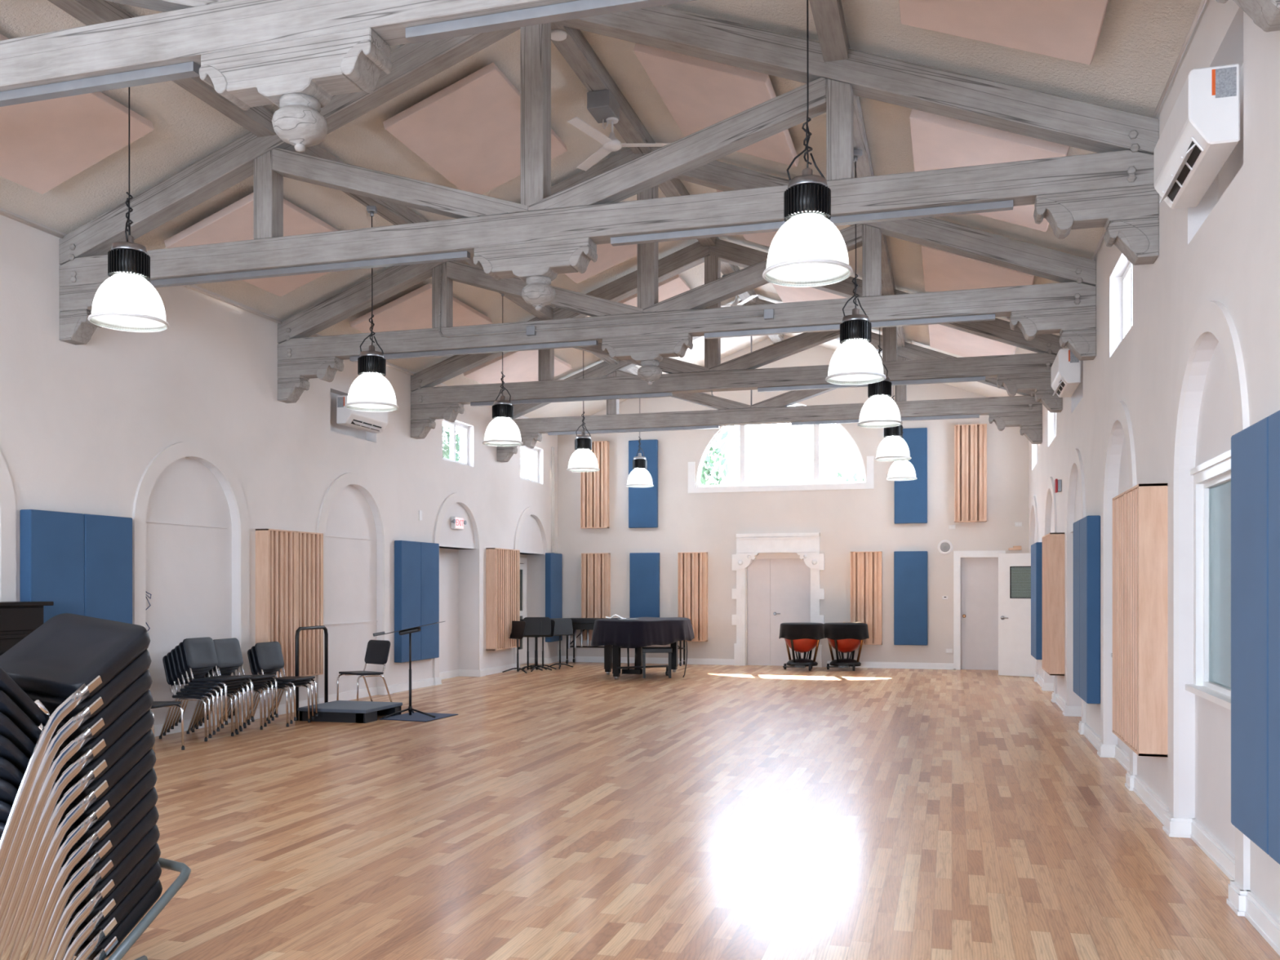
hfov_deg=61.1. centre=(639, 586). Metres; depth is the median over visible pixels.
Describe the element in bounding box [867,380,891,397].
housing
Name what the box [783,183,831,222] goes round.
socket
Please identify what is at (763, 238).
ceiling panel
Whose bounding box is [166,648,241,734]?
chair
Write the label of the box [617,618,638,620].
book
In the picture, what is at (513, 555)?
acoustic panel
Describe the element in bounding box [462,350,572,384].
ceiling panel
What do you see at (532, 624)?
music stand
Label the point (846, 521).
wall
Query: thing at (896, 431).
housing
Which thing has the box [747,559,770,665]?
door
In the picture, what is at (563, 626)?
music stand
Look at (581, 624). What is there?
marimba
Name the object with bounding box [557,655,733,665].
baseboard
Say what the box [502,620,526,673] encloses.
music stand
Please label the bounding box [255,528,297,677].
acoustic panel
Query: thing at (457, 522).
exit sign
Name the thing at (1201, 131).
air conditioner
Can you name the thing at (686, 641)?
strap
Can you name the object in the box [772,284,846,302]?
ceiling panel
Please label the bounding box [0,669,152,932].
chair
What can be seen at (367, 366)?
housing
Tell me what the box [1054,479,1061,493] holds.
fire alarm
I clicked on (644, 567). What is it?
acoustic panel
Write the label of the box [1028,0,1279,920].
wall
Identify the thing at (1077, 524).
acoustic panel
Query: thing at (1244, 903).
baseboard
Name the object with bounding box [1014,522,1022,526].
wall outlet
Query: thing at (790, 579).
door
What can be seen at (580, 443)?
housing
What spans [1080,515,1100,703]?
acoustic panel
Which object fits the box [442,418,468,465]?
window
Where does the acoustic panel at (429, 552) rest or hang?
attached to the wall at (182, 431)
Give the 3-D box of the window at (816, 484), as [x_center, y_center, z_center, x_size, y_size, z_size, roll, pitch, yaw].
[2.669,-2.670,20.788,3.560,1.690,0.148,0,0,16]
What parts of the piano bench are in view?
leg, seat, leg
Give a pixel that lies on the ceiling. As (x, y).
(1140, 44)
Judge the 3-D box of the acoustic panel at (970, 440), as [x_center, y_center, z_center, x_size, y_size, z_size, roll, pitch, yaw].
[6.003,-2.055,19.701,0.560,1.760,0.135,0,0,16]
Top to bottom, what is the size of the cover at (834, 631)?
0.291 m
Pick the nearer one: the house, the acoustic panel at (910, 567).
the acoustic panel at (910, 567)
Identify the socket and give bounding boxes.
[107,248,150,281]
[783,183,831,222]
[840,320,871,343]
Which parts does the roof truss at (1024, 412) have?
queen post, tie rod, queen post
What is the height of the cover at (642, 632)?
0.432 m
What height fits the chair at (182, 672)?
0.834 m
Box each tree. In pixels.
[700,425,751,484]
[835,470,863,480]
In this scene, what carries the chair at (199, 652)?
on the chair at (185, 668)
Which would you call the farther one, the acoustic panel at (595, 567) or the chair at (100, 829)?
the acoustic panel at (595, 567)
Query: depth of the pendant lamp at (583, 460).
16.82 m
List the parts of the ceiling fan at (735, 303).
motor, blade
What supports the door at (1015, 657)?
in the wall at (1197, 366)
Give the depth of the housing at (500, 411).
13.72 m
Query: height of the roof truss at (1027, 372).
2.564 m
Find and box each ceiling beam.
[47,0,639,374]
[551,22,783,343]
[808,0,905,346]
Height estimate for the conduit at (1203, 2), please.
0.024 m
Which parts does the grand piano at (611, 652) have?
leg, leg, leg, leg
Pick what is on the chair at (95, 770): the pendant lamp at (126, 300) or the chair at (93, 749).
the chair at (93, 749)
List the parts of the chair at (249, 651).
leg, backrest, leg, leg, seat, leg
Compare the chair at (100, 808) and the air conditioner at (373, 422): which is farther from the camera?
the air conditioner at (373, 422)
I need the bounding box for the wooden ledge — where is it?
[1008,546,1021,550]
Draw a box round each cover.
[591,617,694,648]
[778,622,824,639]
[823,622,869,639]
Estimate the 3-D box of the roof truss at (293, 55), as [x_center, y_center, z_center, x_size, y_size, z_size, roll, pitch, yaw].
[-1.744,-3.467,5.427,9.002,2.594,0.270,0,0,16]
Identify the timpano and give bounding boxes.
[782,638,819,671]
[826,638,863,671]
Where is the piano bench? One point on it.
(644, 650)
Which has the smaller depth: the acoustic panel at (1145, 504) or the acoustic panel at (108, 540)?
the acoustic panel at (1145, 504)
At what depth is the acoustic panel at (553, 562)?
21.43 m
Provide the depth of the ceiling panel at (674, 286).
15.95 m
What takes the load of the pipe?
attached to the wall at (182, 431)
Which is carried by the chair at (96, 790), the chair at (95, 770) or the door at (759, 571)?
the chair at (95, 770)
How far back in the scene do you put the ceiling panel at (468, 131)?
10.10 m
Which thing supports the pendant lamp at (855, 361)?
hanging from the ceiling beam at (828, 15)
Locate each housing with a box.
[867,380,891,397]
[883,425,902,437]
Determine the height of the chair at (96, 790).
0.954 m
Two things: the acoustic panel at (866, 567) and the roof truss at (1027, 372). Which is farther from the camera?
the acoustic panel at (866, 567)
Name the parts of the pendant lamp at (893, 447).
lamp shade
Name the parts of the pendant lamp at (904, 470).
lamp shade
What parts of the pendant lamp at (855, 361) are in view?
cord, lamp shade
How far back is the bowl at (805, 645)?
19.59 m
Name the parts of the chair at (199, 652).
leg, backrest, leg, seat, leg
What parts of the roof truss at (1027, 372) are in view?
queen post, king post, queen post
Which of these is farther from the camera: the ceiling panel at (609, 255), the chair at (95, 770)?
the ceiling panel at (609, 255)
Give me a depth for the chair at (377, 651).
13.79 m
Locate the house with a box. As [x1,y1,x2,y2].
[737,458,846,484]
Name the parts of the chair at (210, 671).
backrest, leg, leg, seat, leg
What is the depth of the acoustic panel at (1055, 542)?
13.29 m
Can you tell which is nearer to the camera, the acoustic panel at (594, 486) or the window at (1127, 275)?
the window at (1127, 275)
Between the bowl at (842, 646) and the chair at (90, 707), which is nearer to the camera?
the chair at (90, 707)
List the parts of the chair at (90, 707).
backrest, leg, seat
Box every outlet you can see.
[945,648,952,653]
[948,524,955,528]
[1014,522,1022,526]
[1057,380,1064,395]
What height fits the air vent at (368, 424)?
0.058 m
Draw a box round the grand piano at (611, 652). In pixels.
[604,640,683,679]
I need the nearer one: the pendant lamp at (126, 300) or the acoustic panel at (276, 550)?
the pendant lamp at (126, 300)
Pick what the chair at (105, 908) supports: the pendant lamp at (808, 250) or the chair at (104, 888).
the chair at (104, 888)
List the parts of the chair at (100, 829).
backrest, leg, seat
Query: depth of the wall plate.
16.27 m
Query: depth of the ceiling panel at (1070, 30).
6.54 m
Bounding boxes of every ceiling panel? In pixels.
[0,34,154,194]
[164,192,338,297]
[349,283,492,333]
[382,62,567,194]
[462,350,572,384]
[564,243,637,283]
[617,274,691,306]
[633,43,799,167]
[715,189,777,246]
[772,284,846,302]
[898,0,1109,65]
[909,109,1069,231]
[920,244,1035,292]
[928,324,1016,357]
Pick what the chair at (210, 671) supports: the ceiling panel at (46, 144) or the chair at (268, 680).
the chair at (268, 680)
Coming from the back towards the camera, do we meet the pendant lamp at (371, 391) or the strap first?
the strap
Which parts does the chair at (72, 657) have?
backrest, leg, seat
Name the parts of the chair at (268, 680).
backrest, leg, leg, seat, leg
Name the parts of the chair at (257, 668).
leg, backrest, leg, leg, seat, leg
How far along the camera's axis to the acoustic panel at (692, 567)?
21.08 m
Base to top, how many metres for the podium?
1.059 m
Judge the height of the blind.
0.516 m
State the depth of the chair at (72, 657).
3.82 m
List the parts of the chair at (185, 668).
leg, backrest, leg, leg, seat, leg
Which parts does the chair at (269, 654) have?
leg, backrest, leg, leg, seat, leg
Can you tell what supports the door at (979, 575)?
in the wall at (846, 521)
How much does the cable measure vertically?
0.563 m
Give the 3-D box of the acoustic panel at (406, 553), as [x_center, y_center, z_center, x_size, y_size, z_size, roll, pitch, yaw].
[-3.382,0.215,15.800,0.120,1.750,0.595,0,0,16]
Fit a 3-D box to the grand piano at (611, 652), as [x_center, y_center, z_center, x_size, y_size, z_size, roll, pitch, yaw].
[0.048,1.042,18.366,1.435,0.954,2.117,0,0,16]
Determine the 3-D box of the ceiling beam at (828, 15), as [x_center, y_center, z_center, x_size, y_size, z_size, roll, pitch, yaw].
[1.782,-3.860,9.092,0.170,0.160,22.860,0,0,16]
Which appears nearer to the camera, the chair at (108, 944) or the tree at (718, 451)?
the chair at (108, 944)
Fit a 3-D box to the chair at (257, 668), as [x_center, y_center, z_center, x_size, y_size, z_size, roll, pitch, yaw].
[-3.976,1.069,12.019,0.580,0.834,0.430,0,0,18]
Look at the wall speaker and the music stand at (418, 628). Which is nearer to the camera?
the music stand at (418, 628)
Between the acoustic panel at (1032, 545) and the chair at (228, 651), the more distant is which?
the acoustic panel at (1032, 545)
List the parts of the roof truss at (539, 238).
queen post, king post, queen post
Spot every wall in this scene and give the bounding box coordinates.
[0,207,557,724]
[557,334,1028,666]
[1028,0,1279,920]
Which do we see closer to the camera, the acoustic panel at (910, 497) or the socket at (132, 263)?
the socket at (132, 263)
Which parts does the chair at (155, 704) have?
leg, seat, leg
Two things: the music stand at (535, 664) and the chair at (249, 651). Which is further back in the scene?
the music stand at (535, 664)
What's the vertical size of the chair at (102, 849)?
0.767 m
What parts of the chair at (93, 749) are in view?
backrest, leg, seat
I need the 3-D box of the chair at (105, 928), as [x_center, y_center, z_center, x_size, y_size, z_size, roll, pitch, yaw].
[-2.187,1.235,4.006,0.445,0.429,0.731,0,0,17]
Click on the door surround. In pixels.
(806, 545)
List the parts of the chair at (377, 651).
leg, leg, seat, leg, backrest, leg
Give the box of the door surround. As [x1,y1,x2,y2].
[732,532,824,666]
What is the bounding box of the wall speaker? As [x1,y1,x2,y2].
[937,539,952,554]
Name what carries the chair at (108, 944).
on the cart
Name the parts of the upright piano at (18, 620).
lid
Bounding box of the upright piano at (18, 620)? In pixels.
[0,600,53,655]
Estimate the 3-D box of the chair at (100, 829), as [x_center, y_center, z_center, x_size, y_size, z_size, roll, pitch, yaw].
[-2.172,1.021,3.907,0.478,0.767,0.733,0,0,18]
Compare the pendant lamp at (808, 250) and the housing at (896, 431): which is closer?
the pendant lamp at (808, 250)
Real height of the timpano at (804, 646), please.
0.821 m
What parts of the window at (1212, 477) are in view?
glass pane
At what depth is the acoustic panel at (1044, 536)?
14.16 m
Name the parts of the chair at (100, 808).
backrest, leg, seat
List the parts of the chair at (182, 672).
leg, backrest, leg, leg, seat, leg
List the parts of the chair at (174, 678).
leg, backrest, leg, leg, seat, leg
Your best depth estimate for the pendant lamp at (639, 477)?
19.88 m
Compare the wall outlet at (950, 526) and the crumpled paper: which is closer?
the crumpled paper
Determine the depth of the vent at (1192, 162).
5.59 m
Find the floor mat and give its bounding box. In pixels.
[378,711,457,721]
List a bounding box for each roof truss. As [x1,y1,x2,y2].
[0,0,1279,152]
[58,5,1159,345]
[277,146,1096,403]
[410,238,1062,439]
[497,297,1042,462]
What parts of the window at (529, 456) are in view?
glass pane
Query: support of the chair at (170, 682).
on the floor
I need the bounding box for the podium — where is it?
[294,625,402,723]
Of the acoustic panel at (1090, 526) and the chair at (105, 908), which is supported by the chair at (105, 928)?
the chair at (105, 908)
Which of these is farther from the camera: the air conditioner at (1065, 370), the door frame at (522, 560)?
the door frame at (522, 560)
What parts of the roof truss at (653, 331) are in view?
queen post, king post, queen post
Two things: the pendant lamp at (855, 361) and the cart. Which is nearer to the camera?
the cart
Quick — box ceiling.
[0,0,1201,417]
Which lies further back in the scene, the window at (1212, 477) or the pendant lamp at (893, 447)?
the pendant lamp at (893, 447)
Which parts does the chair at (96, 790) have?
backrest, leg, seat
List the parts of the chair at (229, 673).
backrest, leg, leg, seat, leg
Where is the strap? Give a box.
[683,640,687,677]
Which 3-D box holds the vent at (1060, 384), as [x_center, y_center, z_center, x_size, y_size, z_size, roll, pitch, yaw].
[4.641,-2.201,11.974,0.044,0.060,0.736,0,0,16]
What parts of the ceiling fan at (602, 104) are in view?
blade, blade, motor, down rod, blade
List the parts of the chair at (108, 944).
leg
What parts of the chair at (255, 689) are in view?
leg, leg, seat, leg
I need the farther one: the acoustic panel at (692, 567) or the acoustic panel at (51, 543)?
the acoustic panel at (692, 567)
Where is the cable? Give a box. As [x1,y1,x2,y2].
[146,591,151,631]
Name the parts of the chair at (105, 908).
leg, seat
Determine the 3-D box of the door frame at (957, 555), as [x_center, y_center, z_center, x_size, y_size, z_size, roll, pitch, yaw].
[6.167,0.435,19.708,0.900,2.170,0.030,0,0,16]
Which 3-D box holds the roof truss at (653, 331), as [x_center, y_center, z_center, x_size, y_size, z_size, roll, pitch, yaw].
[0.056,-3.467,11.685,9.002,2.594,0.285,0,0,16]
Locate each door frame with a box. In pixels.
[520,556,526,663]
[953,550,1005,670]
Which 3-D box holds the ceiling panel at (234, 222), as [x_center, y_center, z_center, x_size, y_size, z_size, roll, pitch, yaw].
[-3.732,-3.465,11.026,1.122,0.498,1.830,0,0,16]
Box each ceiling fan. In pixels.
[567,88,670,171]
[720,275,758,307]
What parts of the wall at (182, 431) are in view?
arch moulding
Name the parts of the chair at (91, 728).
backrest, leg, seat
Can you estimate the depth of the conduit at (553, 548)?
21.68 m
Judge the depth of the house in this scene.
39.62 m
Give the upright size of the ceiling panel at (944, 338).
0.511 m
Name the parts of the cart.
frame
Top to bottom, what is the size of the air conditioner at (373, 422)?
0.360 m
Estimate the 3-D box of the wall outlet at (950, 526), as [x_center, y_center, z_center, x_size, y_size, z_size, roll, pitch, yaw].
[5.707,-1.090,19.848,0.120,0.075,0.015,0,0,16]
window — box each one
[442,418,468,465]
[520,445,537,483]
[688,404,873,493]
[1122,262,1132,338]
[1185,449,1231,710]
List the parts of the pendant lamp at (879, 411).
lamp shade, cord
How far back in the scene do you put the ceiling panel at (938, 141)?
8.52 m
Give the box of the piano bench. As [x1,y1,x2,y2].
[641,647,671,678]
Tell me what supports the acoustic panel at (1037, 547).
attached to the wall at (1197, 366)
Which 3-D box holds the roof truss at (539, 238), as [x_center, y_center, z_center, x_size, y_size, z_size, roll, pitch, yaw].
[-0.846,-3.467,8.551,9.002,2.594,0.270,0,0,16]
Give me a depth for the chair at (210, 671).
11.49 m
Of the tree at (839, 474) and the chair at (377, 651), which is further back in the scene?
the tree at (839, 474)
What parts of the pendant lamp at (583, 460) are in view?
lamp shade, cord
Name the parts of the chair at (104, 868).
leg, seat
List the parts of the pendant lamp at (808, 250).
cord, lamp shade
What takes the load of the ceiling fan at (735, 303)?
hanging from the ceiling beam at (576, 51)
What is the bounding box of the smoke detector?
[551,29,567,40]
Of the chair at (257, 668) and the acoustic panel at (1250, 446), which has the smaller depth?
the acoustic panel at (1250, 446)
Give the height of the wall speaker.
0.270 m
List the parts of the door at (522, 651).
glass pane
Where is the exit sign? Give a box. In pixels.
[451,516,466,529]
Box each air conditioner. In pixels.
[336,395,387,433]
[1050,348,1080,397]
[1154,63,1239,208]
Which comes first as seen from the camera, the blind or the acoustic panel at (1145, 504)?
the acoustic panel at (1145, 504)
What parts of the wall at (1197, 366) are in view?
arch moulding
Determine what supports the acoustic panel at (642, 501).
attached to the wall at (846, 521)
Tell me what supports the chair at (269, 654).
on the chair at (257, 668)
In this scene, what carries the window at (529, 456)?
in the wall at (182, 431)
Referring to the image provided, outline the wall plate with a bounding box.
[418,510,422,520]
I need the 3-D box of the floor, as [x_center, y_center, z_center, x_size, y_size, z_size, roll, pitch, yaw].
[-0.405,1.580,9.721,10.402,0.120,23.460,0,0,16]
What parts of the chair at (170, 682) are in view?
backrest, leg, leg, seat, leg, leg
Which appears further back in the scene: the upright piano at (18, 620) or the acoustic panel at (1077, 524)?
the acoustic panel at (1077, 524)
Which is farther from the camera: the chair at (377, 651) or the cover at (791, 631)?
the cover at (791, 631)
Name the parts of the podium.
guard rail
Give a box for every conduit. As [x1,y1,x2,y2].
[551,446,555,552]
[1058,0,1206,336]
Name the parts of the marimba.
leg, leg, rail, leg, leg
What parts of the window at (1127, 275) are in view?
glass pane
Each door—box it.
[518,564,525,663]
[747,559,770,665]
[770,558,810,666]
[960,557,998,670]
[998,552,1035,676]
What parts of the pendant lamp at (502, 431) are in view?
lamp shade, cord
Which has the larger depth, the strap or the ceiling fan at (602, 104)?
the strap
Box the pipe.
[0,210,526,418]
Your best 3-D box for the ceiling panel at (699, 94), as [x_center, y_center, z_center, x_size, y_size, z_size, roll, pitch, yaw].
[0.740,-4.298,9.740,1.132,0.501,1.830,0,0,16]
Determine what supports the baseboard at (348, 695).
attached to the wall at (182, 431)
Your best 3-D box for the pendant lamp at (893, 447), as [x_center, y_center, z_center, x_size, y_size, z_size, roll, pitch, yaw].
[3.647,-2.817,15.631,0.516,1.972,0.516,0,0,2]
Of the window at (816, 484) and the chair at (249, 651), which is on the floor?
the chair at (249, 651)
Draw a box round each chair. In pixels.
[0,613,150,876]
[0,649,151,905]
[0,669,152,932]
[0,688,153,959]
[0,709,154,959]
[0,728,155,959]
[0,748,155,959]
[0,767,157,959]
[36,786,158,959]
[44,805,159,959]
[53,824,159,959]
[62,842,160,959]
[66,860,161,959]
[68,878,162,959]
[151,701,184,753]
[159,655,234,741]
[162,652,238,737]
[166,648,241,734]
[170,644,245,731]
[174,641,249,728]
[178,636,253,724]
[191,676,262,734]
[195,672,266,731]
[199,669,271,728]
[203,666,274,724]
[206,638,278,721]
[245,648,310,726]
[249,645,314,724]
[253,641,318,720]
[336,640,391,702]
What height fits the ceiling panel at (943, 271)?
0.511 m
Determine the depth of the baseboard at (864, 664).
20.07 m
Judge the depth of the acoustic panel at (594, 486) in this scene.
21.63 m
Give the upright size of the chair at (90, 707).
1.104 m
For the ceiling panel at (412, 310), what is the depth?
13.69 m
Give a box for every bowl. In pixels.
[784,638,817,653]
[827,638,861,653]
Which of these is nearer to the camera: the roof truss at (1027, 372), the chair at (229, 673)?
the chair at (229, 673)
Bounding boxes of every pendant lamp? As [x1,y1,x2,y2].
[87,87,169,332]
[344,205,398,412]
[482,293,523,446]
[566,350,599,471]
[626,398,653,487]
[762,0,853,287]
[825,149,886,385]
[857,328,902,427]
[875,395,911,461]
[886,436,916,480]
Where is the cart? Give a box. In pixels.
[107,857,191,959]
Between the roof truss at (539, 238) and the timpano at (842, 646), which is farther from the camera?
the timpano at (842, 646)
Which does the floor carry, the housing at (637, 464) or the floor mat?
the floor mat
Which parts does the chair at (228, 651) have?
backrest, leg, seat, leg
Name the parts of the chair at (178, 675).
leg, backrest, leg, leg, seat, leg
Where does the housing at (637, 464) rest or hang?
in the pendant lamp at (639, 477)
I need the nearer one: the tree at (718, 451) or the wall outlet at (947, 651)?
the wall outlet at (947, 651)
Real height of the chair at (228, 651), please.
0.834 m
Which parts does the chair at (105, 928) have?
leg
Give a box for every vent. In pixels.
[351,419,382,431]
[1167,141,1201,201]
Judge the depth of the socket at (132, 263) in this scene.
7.44 m
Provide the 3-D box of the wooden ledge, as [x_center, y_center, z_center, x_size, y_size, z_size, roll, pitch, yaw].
[6.747,-0.693,19.520,0.220,0.075,0.070,0,0,16]
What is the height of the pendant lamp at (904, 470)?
1.972 m
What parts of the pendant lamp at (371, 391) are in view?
cord, lamp shade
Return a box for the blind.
[1011,568,1031,597]
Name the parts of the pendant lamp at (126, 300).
lamp shade, cord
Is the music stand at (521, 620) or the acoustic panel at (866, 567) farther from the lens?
the acoustic panel at (866, 567)
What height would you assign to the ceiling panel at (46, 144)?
0.498 m
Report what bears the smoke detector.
attached to the ceiling beam at (576, 51)
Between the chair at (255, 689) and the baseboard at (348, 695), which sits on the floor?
the chair at (255, 689)
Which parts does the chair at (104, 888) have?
leg, seat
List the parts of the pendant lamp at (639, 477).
cord, lamp shade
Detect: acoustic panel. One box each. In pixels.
[19,509,84,623]
[84,513,132,623]
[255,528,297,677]
[297,531,323,675]
[394,540,420,662]
[420,542,439,660]
[485,547,507,650]
[507,549,519,648]
[545,552,562,642]
[580,440,608,528]
[581,552,610,639]
[628,439,657,528]
[629,552,659,617]
[677,551,707,641]
[850,551,882,644]
[893,427,927,524]
[893,551,927,645]
[954,423,986,522]
[1031,544,1033,656]
[1033,542,1042,659]
[1042,535,1045,671]
[1045,532,1064,675]
[1073,520,1079,697]
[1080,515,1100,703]
[1112,491,1124,742]
[1124,483,1167,756]
[1231,416,1268,854]
[1268,410,1279,864]
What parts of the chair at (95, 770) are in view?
backrest, leg, seat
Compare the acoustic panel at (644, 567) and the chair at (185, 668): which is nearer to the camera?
the chair at (185, 668)
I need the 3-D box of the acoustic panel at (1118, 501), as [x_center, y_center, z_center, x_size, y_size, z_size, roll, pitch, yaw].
[3.538,0.215,7.817,0.170,1.750,0.595,0,0,16]
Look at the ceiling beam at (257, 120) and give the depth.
8.80 m
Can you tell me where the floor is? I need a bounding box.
[72,661,1279,959]
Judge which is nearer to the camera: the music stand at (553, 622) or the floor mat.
the floor mat
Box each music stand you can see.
[373,621,444,718]
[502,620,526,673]
[518,618,542,671]
[522,637,546,670]
[523,617,551,671]
[529,619,556,669]
[547,617,574,669]
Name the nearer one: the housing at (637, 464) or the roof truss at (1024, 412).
the roof truss at (1024, 412)
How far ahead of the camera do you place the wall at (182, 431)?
12.02 m
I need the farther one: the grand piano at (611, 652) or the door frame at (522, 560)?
the door frame at (522, 560)
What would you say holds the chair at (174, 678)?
on the chair at (170, 682)
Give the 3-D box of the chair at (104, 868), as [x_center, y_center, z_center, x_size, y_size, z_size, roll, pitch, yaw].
[-2.174,1.091,3.945,0.459,0.602,0.733,0,0,18]
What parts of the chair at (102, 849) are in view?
leg, seat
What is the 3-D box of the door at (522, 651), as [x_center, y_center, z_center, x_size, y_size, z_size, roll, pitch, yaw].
[-2.416,0.530,20.893,0.045,1.940,0.780,0,0,25]
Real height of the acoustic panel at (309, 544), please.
1.750 m
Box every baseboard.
[154,656,558,737]
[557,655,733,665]
[826,661,955,669]
[1033,673,1279,955]
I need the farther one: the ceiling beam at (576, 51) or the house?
the house
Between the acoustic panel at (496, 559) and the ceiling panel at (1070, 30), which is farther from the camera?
the acoustic panel at (496, 559)
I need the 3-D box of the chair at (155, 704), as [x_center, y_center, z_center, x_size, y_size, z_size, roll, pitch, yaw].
[-4.569,1.103,9.982,0.580,0.834,0.430,0,0,16]
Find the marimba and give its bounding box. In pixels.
[565,617,685,666]
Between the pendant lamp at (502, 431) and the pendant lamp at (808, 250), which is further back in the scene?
the pendant lamp at (502, 431)
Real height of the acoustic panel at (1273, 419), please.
1.750 m
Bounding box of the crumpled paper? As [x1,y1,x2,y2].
[605,613,626,618]

